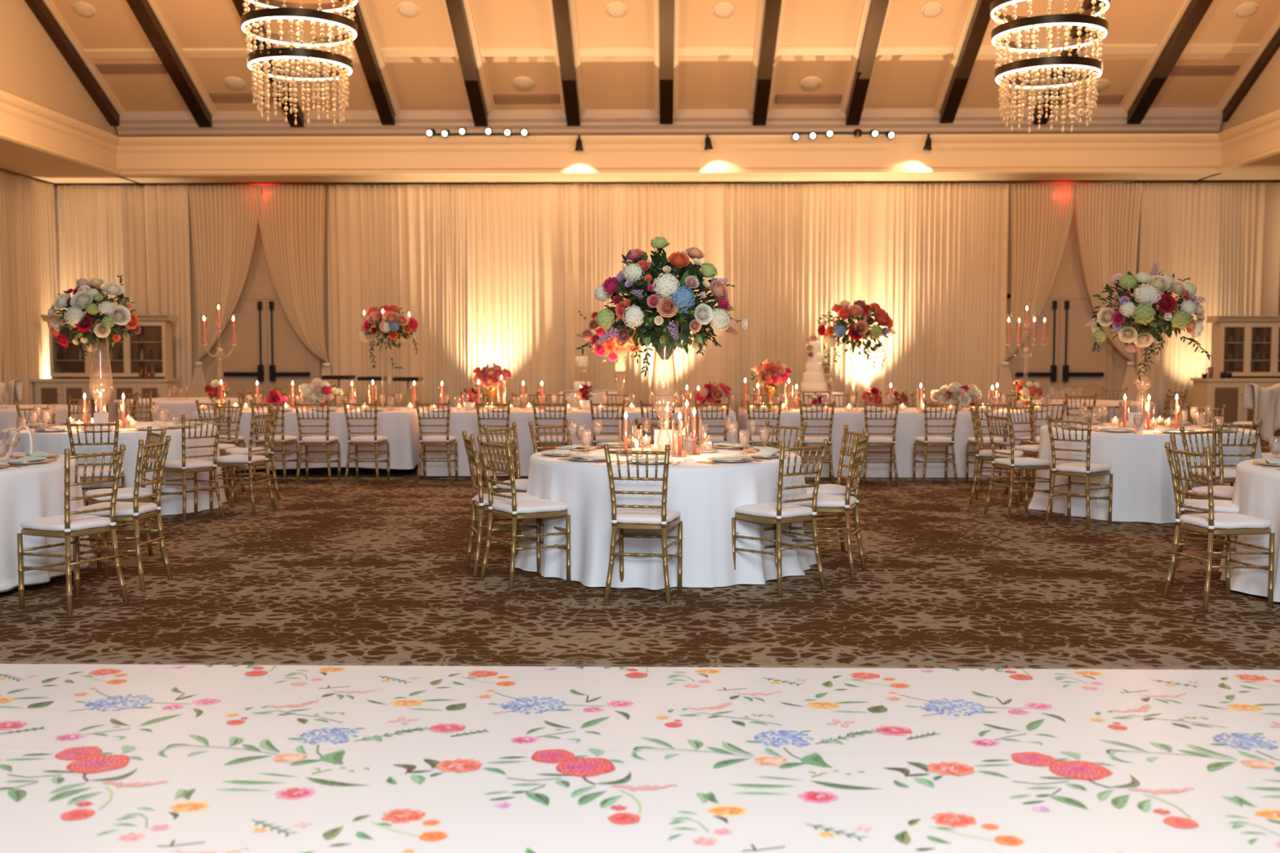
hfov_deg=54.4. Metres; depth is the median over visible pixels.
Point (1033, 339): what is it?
taper candle
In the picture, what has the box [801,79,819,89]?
grille
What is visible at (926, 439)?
seat cushion
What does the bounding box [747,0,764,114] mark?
trim
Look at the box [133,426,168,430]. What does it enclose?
dinner plate
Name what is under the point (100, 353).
bottle
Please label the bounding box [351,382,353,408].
taper candle
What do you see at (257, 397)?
taper candle
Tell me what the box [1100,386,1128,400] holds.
chair
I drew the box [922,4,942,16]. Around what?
grille
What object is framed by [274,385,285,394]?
chair
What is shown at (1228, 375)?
cup
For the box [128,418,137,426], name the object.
votive candle
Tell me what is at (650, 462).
dinner plate
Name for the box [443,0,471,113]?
trim
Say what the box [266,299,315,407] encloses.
door
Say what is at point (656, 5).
trim
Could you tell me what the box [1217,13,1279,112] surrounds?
trim
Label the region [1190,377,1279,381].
countertop
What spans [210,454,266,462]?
seat cushion
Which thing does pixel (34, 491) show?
tablecloth
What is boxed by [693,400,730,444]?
chair
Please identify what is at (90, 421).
dinner plate
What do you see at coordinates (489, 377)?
flower arrangement
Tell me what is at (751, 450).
dinner plate
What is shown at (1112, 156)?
trim
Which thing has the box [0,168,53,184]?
wall
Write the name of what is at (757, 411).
dinner plate
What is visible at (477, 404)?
chair
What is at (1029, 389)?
flower arrangement
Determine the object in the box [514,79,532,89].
grille
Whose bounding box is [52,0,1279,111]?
ceiling
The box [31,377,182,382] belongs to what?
countertop
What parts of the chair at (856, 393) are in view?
rail, post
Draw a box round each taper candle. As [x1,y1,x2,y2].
[83,392,87,427]
[98,391,102,412]
[122,394,125,427]
[203,315,205,343]
[217,304,220,330]
[220,380,222,405]
[232,316,235,343]
[256,381,258,408]
[291,381,293,408]
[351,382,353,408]
[363,311,364,332]
[372,379,373,408]
[382,309,384,330]
[413,381,415,408]
[440,381,443,408]
[477,380,479,408]
[500,375,502,408]
[522,382,524,408]
[541,381,542,408]
[623,411,627,454]
[665,404,668,429]
[677,412,681,455]
[684,399,688,448]
[685,385,688,408]
[692,407,696,453]
[743,378,746,408]
[756,383,758,408]
[787,378,790,409]
[795,384,797,408]
[832,311,834,333]
[889,382,891,408]
[919,383,921,408]
[991,385,993,408]
[995,382,998,408]
[1007,318,1009,343]
[1017,318,1020,343]
[1025,306,1027,330]
[1032,317,1035,343]
[1043,317,1045,343]
[1122,394,1126,427]
[1146,394,1150,429]
[1174,394,1177,429]
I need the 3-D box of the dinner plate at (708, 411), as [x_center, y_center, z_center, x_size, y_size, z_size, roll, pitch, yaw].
[0.831,-0.185,14.663,0.301,0.018,0.301,0,3,1]
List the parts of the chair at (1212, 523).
leg, post, rail, cross rail, cross rail, cross rail, leg, post, seat, leg, leg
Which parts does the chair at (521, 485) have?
post, rail, cross rail, cross rail, cross rail, seat, post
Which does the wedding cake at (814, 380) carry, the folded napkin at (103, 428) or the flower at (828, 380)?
the flower at (828, 380)
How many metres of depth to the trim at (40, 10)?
22.11 m
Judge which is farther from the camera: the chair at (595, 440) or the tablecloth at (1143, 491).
the chair at (595, 440)
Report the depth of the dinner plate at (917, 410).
14.51 m
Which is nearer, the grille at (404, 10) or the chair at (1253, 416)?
the chair at (1253, 416)
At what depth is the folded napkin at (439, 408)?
14.67 m
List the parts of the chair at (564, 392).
rail, post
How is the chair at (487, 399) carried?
on the floor at (362, 571)
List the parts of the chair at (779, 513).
leg, seat, leg, leg, post, cross rail, cross rail, cross rail, rail, leg, post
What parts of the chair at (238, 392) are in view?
post, rail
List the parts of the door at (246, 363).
panel moulding, vertical rod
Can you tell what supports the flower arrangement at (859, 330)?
on the stand
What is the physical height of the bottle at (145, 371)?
0.241 m
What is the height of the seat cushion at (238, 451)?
0.057 m
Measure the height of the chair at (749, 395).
0.938 m
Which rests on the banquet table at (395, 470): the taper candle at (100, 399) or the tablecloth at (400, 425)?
the tablecloth at (400, 425)
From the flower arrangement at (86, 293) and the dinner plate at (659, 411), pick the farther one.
the dinner plate at (659, 411)
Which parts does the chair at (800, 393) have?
rail, post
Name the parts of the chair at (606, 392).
post, rail, post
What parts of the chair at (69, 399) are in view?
post, cross rail, cross rail, rail, post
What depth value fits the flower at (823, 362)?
21.39 m
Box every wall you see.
[0,0,118,135]
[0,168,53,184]
[53,131,1279,399]
[1219,47,1279,132]
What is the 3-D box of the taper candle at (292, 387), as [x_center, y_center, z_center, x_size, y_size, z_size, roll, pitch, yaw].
[-4.283,-0.393,15.350,0.027,0.340,0.027,0,3,1]
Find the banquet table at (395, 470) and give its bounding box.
[394,464,417,476]
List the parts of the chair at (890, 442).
leg, post, seat, cross rail, cross rail, cross rail, rail, leg, leg, post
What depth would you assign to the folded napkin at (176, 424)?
11.49 m
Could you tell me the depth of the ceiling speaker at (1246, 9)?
20.97 m
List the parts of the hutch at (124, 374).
door, door, door, door, door, cornice, panel, door, door, door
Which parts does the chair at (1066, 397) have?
post, cross rail, cross rail, rail, post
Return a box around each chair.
[13,391,15,404]
[15,403,55,426]
[17,444,128,615]
[66,417,125,533]
[67,395,97,421]
[72,435,173,591]
[84,426,166,568]
[115,401,155,422]
[122,391,163,422]
[130,391,138,421]
[156,413,225,523]
[195,400,246,484]
[208,408,275,514]
[213,402,244,492]
[225,404,280,502]
[237,391,267,406]
[241,388,264,405]
[249,400,299,483]
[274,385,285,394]
[284,391,302,406]
[293,400,340,484]
[329,391,354,407]
[342,400,390,484]
[370,391,399,407]
[414,400,457,484]
[459,391,488,407]
[462,431,541,577]
[475,400,516,484]
[476,435,571,589]
[483,422,528,548]
[511,391,540,407]
[528,419,571,453]
[532,400,573,452]
[535,391,565,407]
[589,400,625,446]
[603,444,683,604]
[605,391,635,407]
[634,417,684,444]
[639,400,675,443]
[653,391,683,407]
[693,391,721,407]
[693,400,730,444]
[731,439,828,595]
[743,391,773,407]
[745,400,782,447]
[764,420,807,456]
[772,391,801,407]
[788,431,869,580]
[796,400,835,484]
[801,391,831,407]
[805,424,867,551]
[828,391,857,407]
[860,400,899,484]
[885,391,915,407]
[912,400,959,484]
[965,400,1011,481]
[968,405,1023,506]
[983,410,1052,519]
[986,391,1017,407]
[1004,402,1039,493]
[1018,400,1066,485]
[1044,414,1112,528]
[1064,392,1097,420]
[1083,402,1122,422]
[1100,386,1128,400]
[1157,388,1186,421]
[1161,442,1275,610]
[1162,392,1186,421]
[1169,432,1239,582]
[1178,425,1234,556]
[1185,403,1226,425]
[1185,419,1262,498]
[1232,394,1276,453]
[1262,442,1279,458]
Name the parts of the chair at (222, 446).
post, seat, cross rail, cross rail, cross rail, rail, post, leg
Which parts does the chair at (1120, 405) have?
post, rail, cross rail, post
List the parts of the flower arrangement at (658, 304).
stock flower, stock flower, stock flower, stock flower, stock flower, stock flower, stock flower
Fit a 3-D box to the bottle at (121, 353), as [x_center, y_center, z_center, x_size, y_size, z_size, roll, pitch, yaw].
[-9.684,-1.367,23.230,0.066,0.240,0.066,0,3,1]
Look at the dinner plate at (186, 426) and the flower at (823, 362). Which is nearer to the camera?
the dinner plate at (186, 426)
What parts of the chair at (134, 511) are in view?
leg, leg, seat, post, leg, cross rail, cross rail, cross rail, rail, post, leg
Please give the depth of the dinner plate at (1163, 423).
11.98 m
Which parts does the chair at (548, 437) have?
post, rail, cross rail, cross rail, seat, post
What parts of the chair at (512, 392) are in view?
post, rail, post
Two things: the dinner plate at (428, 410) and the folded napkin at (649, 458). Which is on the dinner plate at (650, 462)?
the folded napkin at (649, 458)
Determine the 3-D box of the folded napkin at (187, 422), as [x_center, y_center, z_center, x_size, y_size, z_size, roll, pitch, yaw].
[-4.355,-0.044,12.060,0.105,0.020,0.250,-2,4,-35]
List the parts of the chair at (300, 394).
post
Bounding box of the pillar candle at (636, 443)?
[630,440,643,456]
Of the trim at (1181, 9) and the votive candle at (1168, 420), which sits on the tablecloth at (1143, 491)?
the votive candle at (1168, 420)
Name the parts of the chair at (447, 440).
leg, post, leg, rail, cross rail, cross rail, cross rail, seat, post, leg, leg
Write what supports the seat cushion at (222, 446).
on the chair at (222, 446)
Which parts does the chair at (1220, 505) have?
post, leg, post, seat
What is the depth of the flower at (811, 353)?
21.38 m
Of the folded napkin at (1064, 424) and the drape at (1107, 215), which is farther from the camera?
the drape at (1107, 215)
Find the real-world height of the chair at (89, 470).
0.938 m
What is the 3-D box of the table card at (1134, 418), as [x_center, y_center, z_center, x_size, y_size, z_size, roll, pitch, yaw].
[4.419,-0.042,11.109,0.130,0.168,0.052,0,4,-8]
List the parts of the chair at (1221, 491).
leg, post, rail, cross rail, cross rail, cross rail, seat, leg, post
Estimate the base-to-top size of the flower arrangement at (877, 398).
0.261 m
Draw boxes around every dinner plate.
[0,458,52,464]
[0,463,9,467]
[10,453,60,457]
[18,423,53,427]
[33,428,67,431]
[58,421,91,424]
[79,428,115,431]
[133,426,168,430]
[163,425,194,428]
[173,422,205,425]
[217,408,244,411]
[313,408,337,411]
[361,409,385,411]
[428,409,453,411]
[488,409,512,411]
[540,450,584,456]
[542,409,568,411]
[555,446,596,451]
[566,456,612,461]
[596,444,635,448]
[597,409,622,412]
[626,458,673,464]
[648,409,671,412]
[697,409,720,412]
[706,456,753,462]
[711,444,751,448]
[742,448,779,453]
[742,452,787,457]
[749,409,773,412]
[799,409,825,412]
[860,409,885,412]
[917,409,943,412]
[1050,423,1081,426]
[1063,426,1097,430]
[1073,422,1102,424]
[1100,428,1136,432]
[1157,422,1191,425]
[1158,430,1194,433]
[1200,424,1228,427]
[1200,428,1238,432]
[1252,460,1279,466]
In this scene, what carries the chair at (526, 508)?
on the floor at (362, 571)
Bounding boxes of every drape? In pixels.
[0,169,58,404]
[53,184,191,397]
[188,185,262,397]
[253,185,337,405]
[326,183,565,408]
[564,182,804,426]
[803,182,1008,407]
[993,182,1076,406]
[1073,182,1142,401]
[1136,182,1279,422]
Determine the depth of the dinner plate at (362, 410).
14.66 m
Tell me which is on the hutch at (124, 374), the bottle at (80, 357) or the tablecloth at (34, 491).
the bottle at (80, 357)
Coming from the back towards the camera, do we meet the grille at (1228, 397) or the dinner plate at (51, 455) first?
the grille at (1228, 397)
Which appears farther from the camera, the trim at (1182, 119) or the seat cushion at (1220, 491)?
the trim at (1182, 119)
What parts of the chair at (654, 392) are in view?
post, rail, post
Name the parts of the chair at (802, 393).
post, rail, post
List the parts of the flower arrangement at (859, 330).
stock flower, stock flower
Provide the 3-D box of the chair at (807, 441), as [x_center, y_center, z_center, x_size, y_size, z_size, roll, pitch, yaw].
[1.954,0.169,13.849,0.405,0.938,0.476,0,3,4]
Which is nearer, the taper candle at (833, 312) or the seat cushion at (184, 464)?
the seat cushion at (184, 464)
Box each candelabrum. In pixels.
[200,316,236,396]
[1005,304,1047,406]
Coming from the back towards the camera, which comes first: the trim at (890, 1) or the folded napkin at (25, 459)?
the trim at (890, 1)
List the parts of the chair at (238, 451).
leg, leg, seat, post, post, leg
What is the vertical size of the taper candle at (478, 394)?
0.360 m
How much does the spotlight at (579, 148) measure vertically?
0.280 m
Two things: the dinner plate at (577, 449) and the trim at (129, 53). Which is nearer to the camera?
the dinner plate at (577, 449)
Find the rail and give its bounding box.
[53,180,1279,184]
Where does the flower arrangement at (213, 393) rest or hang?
in the flower bowl at (216, 400)
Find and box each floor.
[0,426,1279,670]
[0,662,1279,852]
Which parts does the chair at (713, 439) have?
post, cross rail, cross rail, rail, cross rail, post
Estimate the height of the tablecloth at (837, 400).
0.742 m
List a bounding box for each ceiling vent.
[95,63,168,74]
[208,93,278,102]
[493,93,559,103]
[774,93,842,103]
[1057,94,1124,104]
[1168,65,1240,75]
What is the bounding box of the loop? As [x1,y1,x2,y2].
[8,426,34,457]
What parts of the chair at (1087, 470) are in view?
leg, post, rail, leg, cross rail, cross rail, cross rail, seat, leg, post, leg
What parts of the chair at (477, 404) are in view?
post, leg, leg, rail, cross rail, cross rail, cross rail, leg, post, leg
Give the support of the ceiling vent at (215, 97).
in the ceiling
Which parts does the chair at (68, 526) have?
leg, seat, post, leg, leg, cross rail, cross rail, cross rail, rail, post, leg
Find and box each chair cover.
[0,378,22,404]
[1244,383,1279,441]
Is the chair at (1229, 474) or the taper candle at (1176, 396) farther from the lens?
the taper candle at (1176, 396)
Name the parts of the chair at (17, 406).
post, rail, post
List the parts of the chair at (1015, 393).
post, post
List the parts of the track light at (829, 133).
rail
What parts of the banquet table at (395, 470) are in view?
leg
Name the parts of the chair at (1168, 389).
post, rail, post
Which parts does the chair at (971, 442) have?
leg, leg, post, seat, rail, cross rail, cross rail, leg, leg, post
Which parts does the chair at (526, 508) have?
post, leg, rail, cross rail, cross rail, cross rail, post, leg, seat, leg, leg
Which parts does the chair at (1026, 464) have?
leg, post, rail, cross rail, cross rail, cross rail, leg, post, seat, leg, leg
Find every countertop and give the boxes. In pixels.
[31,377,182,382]
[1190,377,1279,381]
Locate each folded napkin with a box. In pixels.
[8,456,46,462]
[23,422,47,426]
[26,451,48,456]
[35,426,66,430]
[59,420,89,422]
[80,426,114,430]
[135,425,167,428]
[167,423,192,426]
[185,421,199,423]
[314,408,337,409]
[361,408,384,409]
[429,408,452,409]
[552,448,568,453]
[560,444,589,448]
[569,454,605,458]
[598,408,620,409]
[598,441,635,444]
[629,457,664,461]
[699,408,721,410]
[711,454,751,460]
[712,442,749,446]
[751,408,773,410]
[752,446,778,451]
[755,450,777,456]
[802,408,823,410]
[862,408,884,410]
[919,408,942,410]
[968,408,991,410]
[1022,408,1046,410]
[1057,422,1073,425]
[1066,425,1087,427]
[1074,420,1098,422]
[1102,427,1134,430]
[1160,421,1189,423]
[1160,428,1195,431]
[1208,427,1232,431]
[1265,457,1279,463]
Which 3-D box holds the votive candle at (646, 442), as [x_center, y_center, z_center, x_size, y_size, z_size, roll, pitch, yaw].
[0.046,0.100,9.476,0.076,0.084,0.075,0,3,1]
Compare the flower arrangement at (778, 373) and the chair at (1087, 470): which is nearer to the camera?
the chair at (1087, 470)
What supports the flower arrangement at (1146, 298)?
in the glass vase
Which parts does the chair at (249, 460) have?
leg, leg, seat, leg, post, cross rail, cross rail, cross rail, rail, post, leg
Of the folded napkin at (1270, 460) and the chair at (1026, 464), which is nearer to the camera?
the folded napkin at (1270, 460)
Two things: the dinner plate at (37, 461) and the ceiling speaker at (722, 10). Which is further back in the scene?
the ceiling speaker at (722, 10)
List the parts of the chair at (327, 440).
post, leg, leg, rail, cross rail, cross rail, cross rail, seat, post, leg, leg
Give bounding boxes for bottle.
[57,347,62,359]
[67,346,71,359]
[78,348,82,359]
[98,348,102,359]
[109,348,112,359]
[119,346,123,359]
[130,346,133,359]
[138,367,143,378]
[139,348,143,359]
[143,365,147,378]
[150,348,154,359]
[150,364,154,378]
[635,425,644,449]
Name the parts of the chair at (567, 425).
post, rail, cross rail, post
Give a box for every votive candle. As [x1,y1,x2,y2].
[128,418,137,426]
[640,434,650,444]
[651,442,661,451]
[700,433,710,443]
[1111,417,1119,425]
[1150,417,1157,425]
[1164,417,1173,426]
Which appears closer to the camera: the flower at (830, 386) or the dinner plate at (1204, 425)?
the dinner plate at (1204, 425)
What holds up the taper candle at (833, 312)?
on the stand
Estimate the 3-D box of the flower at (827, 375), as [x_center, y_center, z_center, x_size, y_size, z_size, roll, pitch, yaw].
[3.230,-0.880,21.396,0.085,0.130,0.114,2,4,25]
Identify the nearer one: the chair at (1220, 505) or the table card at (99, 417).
the chair at (1220, 505)
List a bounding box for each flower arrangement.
[47,275,141,355]
[204,379,231,402]
[262,389,288,407]
[298,377,343,408]
[358,304,418,368]
[461,387,477,403]
[472,362,511,388]
[575,311,644,364]
[576,236,747,377]
[578,380,594,399]
[695,380,733,406]
[750,358,792,389]
[806,299,897,374]
[808,391,826,408]
[861,386,884,407]
[889,390,909,406]
[929,382,982,410]
[1009,378,1042,401]
[1084,262,1211,381]
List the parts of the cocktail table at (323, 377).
stem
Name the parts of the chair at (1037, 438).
seat, leg, post, cross rail, rail, post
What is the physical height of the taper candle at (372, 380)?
0.360 m
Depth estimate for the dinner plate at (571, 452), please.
8.55 m
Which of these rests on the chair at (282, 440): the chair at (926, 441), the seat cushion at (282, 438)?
the seat cushion at (282, 438)
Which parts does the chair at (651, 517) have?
leg, post, leg, rail, cross rail, cross rail, cross rail, seat, leg, post, leg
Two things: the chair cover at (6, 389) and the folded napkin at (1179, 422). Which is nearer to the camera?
the folded napkin at (1179, 422)
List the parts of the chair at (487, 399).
post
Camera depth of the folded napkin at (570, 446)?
8.90 m
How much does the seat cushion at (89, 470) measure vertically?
0.057 m
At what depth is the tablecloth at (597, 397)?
21.48 m
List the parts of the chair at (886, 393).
post, post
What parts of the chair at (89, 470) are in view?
post, rail, cross rail, cross rail, seat, post, leg, leg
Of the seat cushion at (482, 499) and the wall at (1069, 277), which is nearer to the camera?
the seat cushion at (482, 499)
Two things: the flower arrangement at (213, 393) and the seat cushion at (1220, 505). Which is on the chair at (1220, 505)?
the seat cushion at (1220, 505)
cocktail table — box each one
[321,375,355,405]
[357,376,386,391]
[392,377,422,407]
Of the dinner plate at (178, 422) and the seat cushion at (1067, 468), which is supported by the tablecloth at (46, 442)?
the dinner plate at (178, 422)
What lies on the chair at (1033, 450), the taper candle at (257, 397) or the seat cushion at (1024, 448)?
the seat cushion at (1024, 448)
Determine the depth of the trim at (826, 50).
22.01 m
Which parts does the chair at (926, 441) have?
leg, leg, post, seat, cross rail, cross rail, cross rail, rail, leg, leg, post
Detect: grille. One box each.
[40,387,57,404]
[66,387,82,405]
[73,4,94,16]
[116,387,133,399]
[141,387,157,398]
[226,79,244,89]
[398,4,417,16]
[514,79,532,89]
[606,4,626,16]
[714,4,733,17]
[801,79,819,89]
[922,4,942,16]
[1093,80,1107,91]
[1213,387,1238,422]
[1235,4,1257,16]
[1247,408,1253,421]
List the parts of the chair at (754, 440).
post, cross rail, seat, cross rail, cross rail, rail, post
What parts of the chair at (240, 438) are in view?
post, rail, post, seat, leg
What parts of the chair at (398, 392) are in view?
rail, post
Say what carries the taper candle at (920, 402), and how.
in the glass cylinder
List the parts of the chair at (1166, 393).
post, rail, post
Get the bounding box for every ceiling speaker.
[71,0,97,17]
[223,75,246,90]
[395,0,420,17]
[512,75,534,90]
[604,0,628,17]
[711,1,735,18]
[800,75,822,90]
[920,0,944,17]
[1086,78,1109,93]
[1233,0,1259,17]
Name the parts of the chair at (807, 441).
post, seat, rail, cross rail, cross rail, cross rail, leg, leg, post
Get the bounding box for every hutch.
[31,314,182,422]
[1190,315,1279,433]
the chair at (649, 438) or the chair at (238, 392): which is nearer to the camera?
the chair at (649, 438)
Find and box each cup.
[1201,373,1207,377]
[1220,372,1226,378]
[1226,373,1232,378]
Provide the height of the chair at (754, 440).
0.938 m
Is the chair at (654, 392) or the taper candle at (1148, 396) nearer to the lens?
the taper candle at (1148, 396)
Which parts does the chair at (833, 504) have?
seat, leg, post, cross rail, cross rail, cross rail, leg, post, rail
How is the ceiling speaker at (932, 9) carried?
attached to the ceiling
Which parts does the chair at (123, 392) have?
post, post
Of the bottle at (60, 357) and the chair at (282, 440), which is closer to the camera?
the chair at (282, 440)
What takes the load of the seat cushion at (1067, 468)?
on the chair at (1087, 470)
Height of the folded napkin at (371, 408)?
0.020 m
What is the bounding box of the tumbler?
[1205,362,1213,377]
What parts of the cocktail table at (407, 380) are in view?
stem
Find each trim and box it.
[0,89,146,186]
[24,0,119,125]
[43,0,124,116]
[84,48,159,58]
[116,106,1222,135]
[116,133,1221,185]
[117,132,1219,137]
[125,0,212,127]
[147,0,216,115]
[182,48,255,57]
[214,292,320,391]
[232,0,303,126]
[253,3,307,115]
[302,47,357,57]
[337,0,377,113]
[358,0,399,115]
[380,47,456,57]
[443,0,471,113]
[444,0,488,126]
[462,0,492,115]
[479,46,555,57]
[548,0,565,115]
[551,0,580,125]
[568,0,584,115]
[578,45,653,56]
[653,0,659,114]
[659,0,674,124]
[672,0,679,114]
[679,45,754,55]
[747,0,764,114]
[752,0,782,124]
[767,0,785,114]
[777,44,854,55]
[841,0,871,114]
[845,0,888,124]
[862,0,891,111]
[878,44,955,54]
[934,0,977,113]
[939,0,993,123]
[957,16,991,110]
[977,44,1054,54]
[1005,291,1112,399]
[1030,0,1084,111]
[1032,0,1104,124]
[1080,44,1158,53]
[1122,0,1191,112]
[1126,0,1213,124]
[1182,43,1259,53]
[1192,108,1279,182]
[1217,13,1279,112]
[1222,27,1279,121]
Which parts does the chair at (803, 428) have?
post, cross rail, rail, post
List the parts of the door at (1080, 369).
vertical rod, panel moulding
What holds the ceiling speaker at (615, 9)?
attached to the ceiling
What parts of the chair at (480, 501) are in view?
rail, post, leg, post, leg, seat, leg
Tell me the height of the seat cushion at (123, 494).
0.057 m
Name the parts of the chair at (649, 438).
post, rail, cross rail, cross rail, post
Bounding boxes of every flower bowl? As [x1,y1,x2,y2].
[211,398,224,407]
[462,401,475,409]
[485,386,497,408]
[579,399,591,409]
[707,400,719,408]
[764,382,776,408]
[812,405,822,408]
[866,402,878,408]
[894,403,906,409]
[1018,396,1032,409]
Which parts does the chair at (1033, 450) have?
leg, post, rail, cross rail, cross rail, cross rail, seat, leg, post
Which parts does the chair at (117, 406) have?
post, cross rail, rail, post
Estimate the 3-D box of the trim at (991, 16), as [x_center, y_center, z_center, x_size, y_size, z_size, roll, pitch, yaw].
[5.886,-7.918,18.820,0.088,4.568,9.350,0,3,1]
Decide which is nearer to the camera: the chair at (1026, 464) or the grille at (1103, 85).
the chair at (1026, 464)
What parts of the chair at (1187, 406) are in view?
post, rail, post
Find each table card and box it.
[93,412,108,427]
[653,429,675,452]
[675,430,682,451]
[1128,412,1142,431]
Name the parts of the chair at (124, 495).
leg, leg, seat, post, cross rail, leg, rail, leg, post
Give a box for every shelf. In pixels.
[53,341,162,342]
[53,360,162,360]
[1223,360,1279,360]
[1224,342,1279,343]
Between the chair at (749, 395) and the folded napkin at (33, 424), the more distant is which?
the chair at (749, 395)
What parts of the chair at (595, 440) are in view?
post, rail, cross rail, cross rail, cross rail, post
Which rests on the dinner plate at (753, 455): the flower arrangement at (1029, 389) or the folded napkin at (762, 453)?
the folded napkin at (762, 453)
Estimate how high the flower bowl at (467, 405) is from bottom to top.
0.106 m
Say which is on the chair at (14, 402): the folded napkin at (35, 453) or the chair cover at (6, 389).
the chair cover at (6, 389)
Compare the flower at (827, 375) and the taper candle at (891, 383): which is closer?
the taper candle at (891, 383)
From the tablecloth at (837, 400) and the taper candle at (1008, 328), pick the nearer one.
the taper candle at (1008, 328)
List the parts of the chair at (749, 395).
rail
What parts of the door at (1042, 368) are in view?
panel moulding, vertical rod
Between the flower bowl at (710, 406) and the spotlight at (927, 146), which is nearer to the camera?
the flower bowl at (710, 406)
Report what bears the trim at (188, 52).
attached to the ceiling
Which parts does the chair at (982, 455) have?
leg, post, leg, post, seat, leg, leg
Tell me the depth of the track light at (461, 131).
22.55 m
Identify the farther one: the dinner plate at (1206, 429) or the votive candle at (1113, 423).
the votive candle at (1113, 423)
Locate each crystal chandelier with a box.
[240,0,358,124]
[990,0,1110,132]
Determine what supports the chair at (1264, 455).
on the floor at (362, 571)
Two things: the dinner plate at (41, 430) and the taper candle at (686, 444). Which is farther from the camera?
the dinner plate at (41, 430)
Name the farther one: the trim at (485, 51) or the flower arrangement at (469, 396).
the trim at (485, 51)
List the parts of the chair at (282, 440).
post, leg, rail, seat, post, leg, leg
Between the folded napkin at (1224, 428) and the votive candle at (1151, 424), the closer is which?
the folded napkin at (1224, 428)
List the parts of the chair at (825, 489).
leg, post, cross rail, cross rail, cross rail, rail, post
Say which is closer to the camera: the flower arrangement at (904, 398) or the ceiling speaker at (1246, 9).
the flower arrangement at (904, 398)
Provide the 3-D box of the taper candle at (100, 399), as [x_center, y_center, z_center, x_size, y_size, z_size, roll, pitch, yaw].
[-4.943,-0.153,11.409,0.027,0.340,0.027,0,3,1]
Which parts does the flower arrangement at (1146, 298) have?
stock flower, stock flower, stock flower, stock flower, stock flower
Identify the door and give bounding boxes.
[220,299,268,406]
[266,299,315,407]
[1010,298,1059,400]
[1057,298,1107,399]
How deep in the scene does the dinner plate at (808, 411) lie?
14.56 m
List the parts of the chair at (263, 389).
post, rail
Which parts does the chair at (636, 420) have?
post, rail, post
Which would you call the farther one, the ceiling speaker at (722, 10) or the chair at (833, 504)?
the ceiling speaker at (722, 10)
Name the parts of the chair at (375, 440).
post, leg, leg, rail, cross rail, cross rail, cross rail, seat, post, leg, leg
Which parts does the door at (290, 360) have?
vertical rod, panel moulding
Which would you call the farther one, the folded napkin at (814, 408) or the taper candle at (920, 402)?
the taper candle at (920, 402)
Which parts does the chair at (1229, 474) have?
leg, seat, post, cross rail, cross rail, cross rail, rail, post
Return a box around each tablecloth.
[0,404,90,440]
[0,422,226,515]
[0,452,95,592]
[112,397,247,422]
[191,406,431,469]
[417,407,738,475]
[514,444,817,590]
[558,391,619,407]
[737,407,1051,477]
[785,391,844,407]
[1016,399,1157,423]
[1027,422,1262,524]
[1218,457,1279,602]
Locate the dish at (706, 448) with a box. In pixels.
[696,440,718,453]
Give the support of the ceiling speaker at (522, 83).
attached to the ceiling
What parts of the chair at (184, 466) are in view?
post, leg, seat, leg, cross rail, cross rail, cross rail, rail, post, leg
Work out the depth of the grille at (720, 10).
21.09 m
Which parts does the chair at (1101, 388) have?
post, rail, post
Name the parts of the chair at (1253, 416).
seat, post, leg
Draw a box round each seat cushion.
[20,514,111,531]
[75,502,157,515]
[78,466,124,477]
[84,487,152,501]
[159,459,213,468]
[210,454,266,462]
[217,435,244,442]
[218,443,235,450]
[225,447,271,454]
[257,435,297,442]
[302,435,338,442]
[350,435,387,442]
[422,435,456,442]
[474,492,537,505]
[482,435,514,443]
[492,498,568,513]
[496,479,528,491]
[538,435,572,442]
[591,435,624,442]
[616,507,680,524]
[642,436,653,443]
[696,435,728,443]
[734,502,813,518]
[746,435,780,442]
[790,493,856,507]
[796,436,832,443]
[805,484,853,495]
[860,436,892,443]
[914,435,951,443]
[967,436,1004,443]
[978,449,1023,457]
[994,457,1051,466]
[1013,444,1039,452]
[1020,436,1039,443]
[1055,462,1111,473]
[1157,417,1174,421]
[1179,512,1271,528]
[1183,498,1239,513]
[1191,468,1235,478]
[1191,485,1234,498]
[1232,421,1252,424]
[1262,452,1279,458]
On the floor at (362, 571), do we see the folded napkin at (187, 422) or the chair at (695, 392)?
the chair at (695, 392)
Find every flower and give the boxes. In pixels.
[804,343,813,351]
[807,351,813,357]
[821,360,827,367]
[824,372,831,378]
[826,377,832,385]
[827,383,833,391]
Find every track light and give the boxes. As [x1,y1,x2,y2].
[425,127,529,137]
[791,128,895,141]
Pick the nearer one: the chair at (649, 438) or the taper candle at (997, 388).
the chair at (649, 438)
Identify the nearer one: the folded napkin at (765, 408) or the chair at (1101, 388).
the folded napkin at (765, 408)
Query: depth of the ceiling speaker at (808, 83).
22.89 m
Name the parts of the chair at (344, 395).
cross rail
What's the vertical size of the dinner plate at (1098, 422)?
0.018 m
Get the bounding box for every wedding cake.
[571,356,593,392]
[798,335,833,393]
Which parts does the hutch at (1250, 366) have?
door, door, cornice, panel, door, door, door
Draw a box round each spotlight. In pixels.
[574,135,583,151]
[704,133,713,150]
[922,133,932,151]

